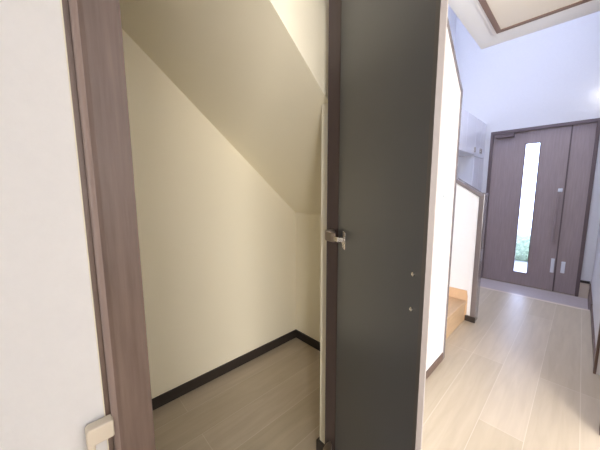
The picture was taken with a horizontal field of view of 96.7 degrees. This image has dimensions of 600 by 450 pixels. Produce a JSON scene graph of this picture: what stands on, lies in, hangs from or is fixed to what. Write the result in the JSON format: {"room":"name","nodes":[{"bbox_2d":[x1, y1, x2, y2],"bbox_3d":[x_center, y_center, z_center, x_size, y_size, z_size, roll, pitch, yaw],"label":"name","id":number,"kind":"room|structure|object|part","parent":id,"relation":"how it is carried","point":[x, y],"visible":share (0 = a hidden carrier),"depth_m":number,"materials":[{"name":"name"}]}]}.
{"room":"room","nodes":[
{"label":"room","id":0,"kind":"room"},
{"bbox_2d":[120,0,327,214],"bbox_3d":[-0.461,-0.601,1.105,1.987,1.263,0.873,-7,10,-43],"label":"ceiling","id":1,"kind":"structure","parent":0,"point":[237,62],"depth_m":1.21,"materials":[{"name":"white paint"}]},
{"bbox_2d":[0,0,460,449],"bbox_3d":[-0.633,0.071,0.289,4.663,2.290,0.044,-7,10,-43],"label":"wall","id":2,"kind":"structure","parent":0,"point":[50,383],"depth_m":0.45,"materials":[{"name":"white paint"}]},
{"bbox_2d":[85,414,114,449],"bbox_3d":[-0.387,0.464,0.524,0.042,0.171,0.027,-7,10,-43],"label":"wall bracket","id":3,"kind":"object","parent":2,"relation":"attached to","point":[100,430],"visible":1,"depth_m":0.51,"materials":[{"name":"beige plastic"}]},
{"bbox_2d":[60,0,155,449],"bbox_3d":[-0.381,0.133,0.549,0.081,2.100,0.100,-7,10,-43],"label":"door frame","id":4,"kind":"structure","parent":2,"relation":"attached to","point":[92,29],"depth_m":0.49,"materials":[{"name":"brown wood"}]},
{"bbox_2d":[325,0,341,449],"bbox_3d":[0.150,0.080,1.035,0.055,2.080,0.074,-7,10,-43],"label":"door frame","id":5,"kind":"structure","parent":2,"relation":"attached to","point":[334,44],"depth_m":1.00,"materials":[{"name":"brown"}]},
{"bbox_2d":[323,0,448,449],"bbox_3d":[0.140,0.149,0.711,0.061,1.985,0.624,-1,7,-4],"label":"door","id":6,"kind":"structure","parent":2,"relation":"in","point":[393,51],"depth_m":0.53,"materials":[{"name":"grey wood"}]},
{"bbox_3d":[0.111,0.926,1.077,0.037,0.038,0.095,1,7,6],"label":"arm","id":7,"kind":"part","parent":6,"relation":"part of","materials":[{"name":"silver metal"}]},
{"bbox_3d":[0.108,0.035,0.965,0.037,0.038,0.095,1,7,6],"label":"arm","id":8,"kind":"part","parent":6,"relation":"part of","materials":[{"name":"silver metal"}]},
{"bbox_2d":[426,353,442,379],"bbox_3d":[0.626,1.030,1.575,1.205,0.055,0.008,-7,10,-43],"label":"baseboard","id":9,"kind":"structure","parent":2,"relation":"attached to","point":[439,359],"depth_m":1.86,"materials":[{"name":"brown wood"}]},
{"bbox_2d":[443,18,462,358],"bbox_3d":[0.862,-0.122,1.768,0.465,2.290,0.162,-7,10,-43],"label":"edging","id":10,"kind":"object","parent":2,"relation":"attached to","point":[448,25],"visible":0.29,"depth_m":1.83,"materials":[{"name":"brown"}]},
{"bbox_2d":[122,4,456,398],"bbox_3d":[0.453,-1.424,2.553,5.595,5.120,0.100,-7,10,-43],"label":"wall","id":11,"kind":"structure","parent":0,"point":[217,244],"depth_m":1.64,"materials":[{"name":"beige paint"}]},
{"bbox_2d":[152,329,296,409],"bbox_3d":[-0.751,1.022,1.626,1.987,0.068,0.012,-7,10,-43],"label":"baseboard","id":12,"kind":"structure","parent":11,"relation":"attached to","point":[185,388],"depth_m":1.80,"materials":[{"name":"grey wood"}]},
{"bbox_2d":[459,108,476,155],"bbox_3d":[1.807,-1.185,3.427,1.210,0.495,0.524,-7,10,-43],"label":"upper cabinet","id":13,"kind":"object","parent":11,"relation":"attached to","point":[468,121],"visible":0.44,"depth_m":3.43,"materials":[{"name":"white laminate"}]},
{"bbox_3d":[1.969,-1.164,3.258,0.398,0.491,0.019,-7,10,-43],"label":"door","id":14,"kind":"part","parent":13,"relation":"part of","materials":[{"name":"white laminate"}]},
{"bbox_3d":[2.261,-1.200,3.533,0.398,0.491,0.019,-7,10,-43],"label":"door","id":15,"kind":"part","parent":13,"relation":"part of","materials":[{"name":"white laminate"}]},
{"bbox_2d":[270,0,328,100],"bbox_3d":[-0.182,-0.794,0.740,0.813,0.690,0.002,-7,10,-43],"label":"wall","id":16,"kind":"structure","parent":0,"point":[306,22],"depth_m":0.96,"materials":[{"name":"white paint"}]},
{"bbox_2d":[295,213,320,341],"bbox_3d":[0.275,0.467,1.965,0.063,1.077,0.838,-7,10,-43],"label":"wall","id":17,"kind":"structure","parent":0,"point":[307,226],"depth_m":2.13,"materials":[{"name":"beige paint"}]},
{"bbox_2d":[296,330,319,350],"bbox_3d":[0.250,0.971,2.002,0.012,0.068,0.814,-7,10,-43],"label":"baseboard","id":18,"kind":"structure","parent":17,"relation":"attached to","point":[303,337],"depth_m":2.19,"materials":[{"name":"grey wood"}]},
{"bbox_2d":[320,103,327,443],"bbox_3d":[0.567,-0.089,1.520,1.213,2.290,0.105,-7,10,-43],"label":"wall","id":19,"kind":"structure","parent":0,"point":[324,106],"depth_m":1.16,"materials":[{"name":"beige paint"}]},
{"bbox_2d":[316,437,324,449],"bbox_3d":[0.340,1.040,1.454,0.617,0.068,0.112,-7,10,-43],"label":"baseboard","id":20,"kind":"structure","parent":19,"relation":"attached to","point":[319,444],"depth_m":1.27,"materials":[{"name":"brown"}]},
{"bbox_2d":[153,287,599,449],"bbox_3d":[1.012,1.302,0.120,6.600,0.120,4.950,-7,10,-43],"label":"floor","id":21,"kind":"structure","parent":0,"point":[520,376],"depth_m":1.65,"materials":[{"name":"brown wood"}]},
{"bbox_2d":[446,286,467,338],"bbox_3d":[0.840,0.445,2.431,1.260,1.000,0.916,-7,10,-43],"label":"staircase","id":22,"kind":"structure","parent":21,"relation":"on","point":[457,302],"depth_m":2.50,"materials":[{"name":"brown wood"}]},
{"bbox_3d":[1.293,0.538,2.876,0.011,0.700,0.916,-7,10,-43],"label":"skirting","id":23,"kind":"part","parent":22,"relation":"part of","materials":[{"name":"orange wood"}]},
{"bbox_2d":[480,286,589,310],"bbox_3d":[2.430,0.876,3.426,0.045,0.122,1.773,-7,10,-43],"label":"step edge","id":24,"kind":"structure","parent":21,"relation":"attached to","point":[480,286],"depth_m":3.07,"materials":[{"name":"beige"}]},
{"bbox_2d":[449,177,488,322],"bbox_3d":[1.355,-0.049,2.817,0.140,1.878,1.005,-7,10,-43],"label":"wall","id":25,"kind":"structure","parent":0,"point":[470,203],"depth_m":2.53,"materials":[{"name":"white paint"}]},
{"bbox_3d":[1.341,-0.024,2.836,0.100,1.824,0.963,-7,10,-43],"label":"wall panel","id":26,"kind":"part","parent":25,"relation":"part of","materials":[{"name":"white paint"}]},
{"bbox_3d":[1.684,0.327,2.517,0.116,1.205,0.041,-7,10,-43],"label":"post","id":27,"kind":"part","parent":25,"relation":"part of","materials":[{"name":"grey"}]},
{"bbox_2d":[448,0,599,49],"bbox_3d":[-0.212,-1.194,-0.040,5.050,0.300,0.786,-7,10,-43],"label":"ceiling","id":28,"kind":"structure","parent":0,"point":[467,11],"depth_m":1.66,"materials":[{"name":"white paint"}]},
{"bbox_2d":[473,0,593,34],"bbox_3d":[1.253,-1.212,1.303,0.756,0.012,0.651,-7,10,-43],"label":"ceiling hatch","id":29,"kind":"object","parent":28,"relation":"attached to","point":[500,16],"visible":1,"depth_m":1.55,"materials":[{"name":"brown"}]},
{"bbox_3d":[1.253,-1.216,1.302,0.660,0.005,0.555,-7,10,-43],"label":"panel","id":30,"kind":"part","parent":29,"relation":"part of","materials":[{"name":"white"}]},
{"bbox_2d":[454,11,599,283],"bbox_3d":[3.105,-1.638,3.761,0.140,5.020,1.773,-7,10,-43],"label":"wall","id":31,"kind":"structure","parent":0,"point":[551,75],"depth_m":3.54,"materials":[{"name":"white paint"}]},
{"bbox_2d":[481,118,599,296],"bbox_3d":[3.238,-0.225,3.723,0.170,2.225,1.095,-7,10,-43],"label":"door","id":32,"kind":"structure","parent":31,"relation":"in","point":[540,179],"depth_m":3.65,"materials":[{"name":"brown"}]},
{"bbox_3d":[3.207,-0.219,3.777,0.006,1.820,0.149,-7,10,-43],"label":"glass","id":33,"kind":"part","parent":32,"relation":"part of","materials":[{"name":"white"}]},
{"bbox_3d":[3.260,0.871,3.880,0.120,0.011,1.095,-7,10,-43],"label":"sill","id":34,"kind":"part","parent":32,"relation":"part of","materials":[{"name":"silver metal"}]},
{"bbox_3d":[3.421,0.549,3.615,0.010,0.195,0.036,-7,10,-43],"label":"plate","id":35,"kind":"part","parent":32,"relation":"part of","materials":[{"name":"white plastic"}]},
{"bbox_3d":[3.381,-0.068,3.535,0.068,0.620,0.026,-7,10,-43],"label":"pull handle","id":36,"kind":"part","parent":32,"relation":"part of","materials":[{"name":"brown wood"}]},
{"bbox_3d":[3.492,0.564,3.542,0.010,0.155,0.039,-7,10,-43],"label":"panel plate","id":37,"kind":"part","parent":32,"relation":"part of","materials":[{"name":"white plastic"}]},
{"bbox_3d":[3.533,-0.174,3.438,0.040,2.175,0.204,-7,10,-43],"label":"panel","id":38,"kind":"part","parent":32,"relation":"part of","materials":[{"name":"brown wood"}]},
{"bbox_2d":[578,280,589,298],"bbox_3d":[3.630,0.822,3.409,0.018,0.225,0.083,-7,10,-43],"label":"baseboard","id":39,"kind":"structure","parent":31,"relation":"attached to","point":[584,285],"depth_m":3.41,"materials":[{"name":"brown wood"}]},
{"bbox_2d":[480,278,587,308],"bbox_3d":[2.810,0.940,3.796,1.000,0.100,1.773,-7,10,-43],"label":"floor","id":40,"kind":"structure","parent":0,"point":[569,300],"depth_m":3.57,"materials":[{"name":"tile"}]},
{"bbox_2d":[457,118,486,190],"bbox_3d":[2.441,-0.340,4.137,0.518,2.355,0.524,-7,10,-43],"label":"tall cabinet","id":41,"kind":"object","parent":40,"relation":"on","point":[470,167],"visible":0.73,"depth_m":3.81,"materials":[{"name":"white laminate"}]},
{"bbox_3d":[2.511,-0.077,3.911,0.261,1.790,0.019,-7,10,-43],"label":"door","id":42,"kind":"part","parent":41,"relation":"part of","materials":[{"name":"white laminate"}]},
{"bbox_3d":[2.507,-1.222,3.765,0.261,0.507,0.019,-7,10,-43],"label":"door","id":43,"kind":"part","parent":41,"relation":"part of","materials":[{"name":"white laminate"}]},
{"bbox_3d":[2.699,-0.100,4.087,0.248,1.790,0.019,-7,10,-43],"label":"door","id":44,"kind":"part","parent":41,"relation":"part of","materials":[{"name":"white laminate"}]},
{"bbox_3d":[2.695,-1.245,3.942,0.248,0.507,0.019,-7,10,-43],"label":"door","id":45,"kind":"part","parent":41,"relation":"part of","materials":[{"name":"white laminate"}]},
{"bbox_2d":[591,223,599,374],"bbox_3d":[1.021,-1.217,0.506,7.590,5.020,0.120,-7,10,-43],"label":"wall","id":46,"kind":"structure","parent":0,"point":[595,283],"depth_m":2.55,"materials":[{"name":"white paint"}]},
{"bbox_2d":[588,284,595,364],"bbox_3d":[2.862,0.937,2.623,2.225,0.200,0.012,-7,10,-43],"label":"baseboard","id":47,"kind":"structure","parent":46,"relation":"attached to","point":[591,310],"depth_m":2.48,"materials":[{"name":"brown wood"}]},
{"bbox_2d":[593,324,599,434],"bbox_3d":[1.825,0.031,1.452,0.715,2.060,0.114,-7,10,-43],"label":"door","id":48,"kind":"structure","parent":46,"relation":"in","point":[598,337],"depth_m":1.81,"materials":[{"name":"brown wood"}]},
{"bbox_3d":[2.032,-0.003,1.715,0.050,2.060,0.014,-7,10,-43],"label":"casing","id":49,"kind":"part","parent":48,"relation":"part of","materials":[{"name":"brown wood"}]}
]}

